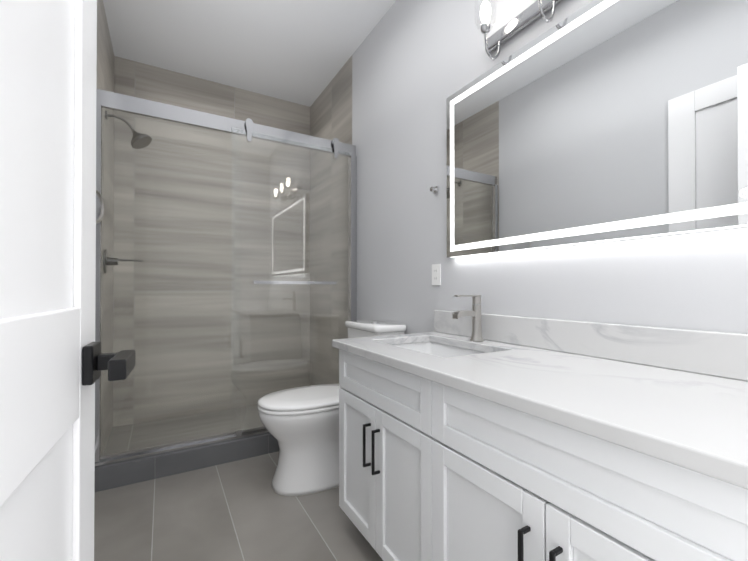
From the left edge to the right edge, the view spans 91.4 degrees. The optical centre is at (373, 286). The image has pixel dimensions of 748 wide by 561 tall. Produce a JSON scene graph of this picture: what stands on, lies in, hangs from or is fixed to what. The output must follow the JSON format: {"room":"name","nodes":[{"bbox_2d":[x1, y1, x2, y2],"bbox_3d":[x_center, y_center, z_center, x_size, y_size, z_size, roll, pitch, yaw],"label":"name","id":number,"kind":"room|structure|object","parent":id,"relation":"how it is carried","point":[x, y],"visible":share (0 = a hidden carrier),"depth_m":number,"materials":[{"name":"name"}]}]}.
{"room":"bathroom","nodes":[
{"label":"bathroom","id":0,"kind":"room"},
{"bbox_2d":[96,0,113,455],"bbox_3d":[-1.902,-0.367,2.501,0.100,3.000,1.165,0,0,-30],"label":"wall tiles","id":1,"kind":"structure","parent":0,"point":[105,67],"depth_m":2.58,"materials":[{"name":"grey tile"}]},
{"bbox_2d":[103,249,142,272],"bbox_3d":[-1.747,-0.171,2.557,0.224,0.164,0.164,0,0,-30],"label":"shower valve","id":2,"kind":"object","parent":1,"relation":"attached to","point":[106,259],"depth_m":2.50,"materials":[{"name":"silver metal"}]},
{"bbox_2d":[105,110,151,148],"bbox_3d":[-1.718,-1.094,2.562,0.272,0.225,0.141,0,0,-30],"label":"shower head","id":3,"kind":"object","parent":1,"relation":"attached to","point":[140,138],"depth_m":2.56},
{"bbox_2d":[113,56,309,426],"bbox_3d":[-1.406,-0.361,3.402,1.660,3.000,0.100,0,0,-30],"label":"wall tile","id":4,"kind":"structure","parent":0,"point":[146,81],"depth_m":3.27,"materials":[{"name":"grey tile"}]},
{"bbox_2d":[94,451,382,560],"bbox_3d":[-0.441,1.178,1.720,1.860,0.100,3.960,0,0,-30],"label":"floor","id":5,"kind":"structure","parent":0,"point":[240,510],"depth_m":1.75,"materials":[{"name":"tile"}]},
{"bbox_2d":[102,405,263,455],"bbox_3d":[-1.138,1.133,2.929,1.660,0.006,0.970,0,0,-30],"label":"pan","id":6,"kind":"object","parent":5,"relation":"on","point":[135,431],"depth_m":2.90,"materials":[{"name":"tile"}]},
{"bbox_2d":[94,433,279,491],"bbox_3d":[-0.866,1.071,2.457,1.660,0.125,0.120,0,0,-30],"label":"curb","id":7,"kind":"object","parent":5,"relation":"on","point":[111,476],"visible":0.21,"depth_m":2.21,"materials":[{"name":"tile"}]},
{"bbox_2d":[95,89,356,467],"bbox_3d":[-0.858,-0.058,2.450,1.659,2.132,0.097,0,0,-30],"label":"shower door","id":8,"kind":"structure","parent":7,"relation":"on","point":[248,128],"depth_m":2.42,"materials":[{"name":"clear glass"}]},
{"bbox_2d":[257,320,405,495],"bbox_3d":[-0.269,0.680,2.215,0.847,0.903,0.456,0,0,-30],"label":"toilet","id":9,"kind":"object","parent":5,"relation":"on","point":[301,425],"visible":0.6,"depth_m":2.02,"materials":[{"name":"white ceramic"}]},
{"bbox_2d":[339,378,439,560],"bbox_3d":[0.279,0.789,1.534,0.598,0.675,0.737,0,0,-30],"label":"base cabinet","id":10,"kind":"object","parent":5,"relation":"on","point":[375,424],"depth_m":1.38,"materials":[{"name":"white wood"}]},
{"bbox_2d":[412,406,747,560],"bbox_3d":[0.681,0.785,0.837,0.598,0.675,1.099,0,0,-30],"label":"base cabinet","id":11,"kind":"object","parent":5,"relation":"on","point":[514,438],"depth_m":0.78,"materials":[{"name":"white wood"}]},
{"bbox_2d":[332,330,747,493],"bbox_3d":[0.509,0.262,1.109,0.628,0.035,1.738,0,0,-30],"label":"countertop","id":12,"kind":"structure","parent":11,"relation":"on","point":[697,424],"depth_m":0.83,"materials":[{"name":"white stone"}]},
{"bbox_2d":[364,338,491,417],"bbox_3d":[0.265,0.356,1.562,0.380,0.172,0.550,0,0,-30],"label":"sink","id":13,"kind":"object","parent":12,"relation":"in","point":[428,395],"depth_m":1.24,"materials":[{"name":"white ceramic"}]},
{"bbox_2d":[452,295,483,341],"bbox_3d":[0.425,0.143,1.638,0.160,0.208,0.060,0,0,-30],"label":"faucet","id":14,"kind":"object","parent":12,"relation":"on","point":[475,313],"visible":1,"depth_m":1.64,"materials":[{"name":"silver metal"}]},
{"bbox_2d":[103,0,395,106],"bbox_3d":[-0.441,-1.922,1.740,1.860,0.100,3.960,0,0,-30],"label":"ceiling","id":15,"kind":"structure","parent":0,"point":[301,52],"depth_m":2.75,"materials":[{"name":"white paint"}]},
{"bbox_2d":[352,0,747,333],"bbox_3d":[0.590,-0.372,1.705,0.100,3.000,2.885,0,0,-30],"label":"wall","id":16,"kind":"structure","parent":0,"point":[416,64],"depth_m":1.93,"materials":[{"name":"grey paint"}]},
{"bbox_2d":[310,56,351,385],"bbox_3d":[-0.400,-0.361,3.420,0.100,3.000,1.075,0,0,-30],"label":"wall tiles","id":17,"kind":"structure","parent":16,"relation":"attached to","point":[331,112],"depth_m":3.33,"materials":[{"name":"grey tile"}]},
{"bbox_2d":[430,186,438,193],"bbox_3d":[0.331,-0.535,2.015,0.036,0.034,0.034,0,0,-30],"label":"robe hook","id":18,"kind":"object","parent":16,"relation":"attached to","point":[435,189],"visible":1,"depth_m":2.01,"materials":[{"name":"silver metal"}]},
{"bbox_2d":[432,264,440,284],"bbox_3d":[0.344,-0.065,2.019,0.008,0.116,0.072,0,0,-30],"label":"electrical outlet plate","id":19,"kind":"object","parent":16,"relation":"attached to","point":[436,274],"visible":1,"depth_m":2.01,"materials":[{"name":"white plastic"}]},
{"bbox_2d":[475,0,562,59],"bbox_3d":[0.638,-1.130,1.362,0.158,0.282,0.676,0,0,-30],"label":"sconce","id":20,"kind":"object","parent":16,"relation":"attached to","point":[531,13],"visible":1,"depth_m":1.55,"materials":[{"name":"silver metal"}]},
{"bbox_2d":[434,310,747,381],"bbox_3d":[0.772,0.185,1.262,0.020,0.120,1.738,0,0,-30],"label":"backsplash","id":21,"kind":"structure","parent":16,"relation":"attached to","point":[722,354],"depth_m":1.18,"materials":[{"name":"white stone"}]},
{"bbox_2d":[446,0,747,257],"bbox_3d":[0.728,-0.569,1.327,0.032,0.832,1.350,0,0,-30],"label":"led mirror","id":22,"kind":"object","parent":16,"relation":"attached to","point":[593,121],"visible":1,"depth_m":1.22,"materials":[{"name":"silver glass"}]},
{"bbox_3d":[-0.912,-0.378,0.786,0.100,3.000,2.795,0,0,-30],"label":"wall","id":23,"kind":"structure","parent":0,"visible":0},
{"bbox_2d":[96,189,103,222],"bbox_3d":[-1.377,-0.401,1.779,0.085,0.186,0.163,0,0,-30],"label":"towel ring","id":24,"kind":"object","parent":23,"relation":"attached to","point":[100,218],"visible":0.42,"depth_m":1.84,"materials":[{"name":"silver metal"}]},
{"bbox_3d":[0.524,-0.383,0.059,1.660,3.000,0.100,0,0,-30],"label":"wall","id":25,"kind":"structure","parent":0,"visible":0},
{"bbox_2d":[0,0,134,560],"bbox_3d":[-0.264,-0.037,0.183,0.156,2.290,0.850,0,0,-26],"label":"entry door","id":26,"kind":"structure","parent":25,"relation":"in","point":[54,361],"depth_m":0.40,"materials":[{"name":"white paint"}]}
]}

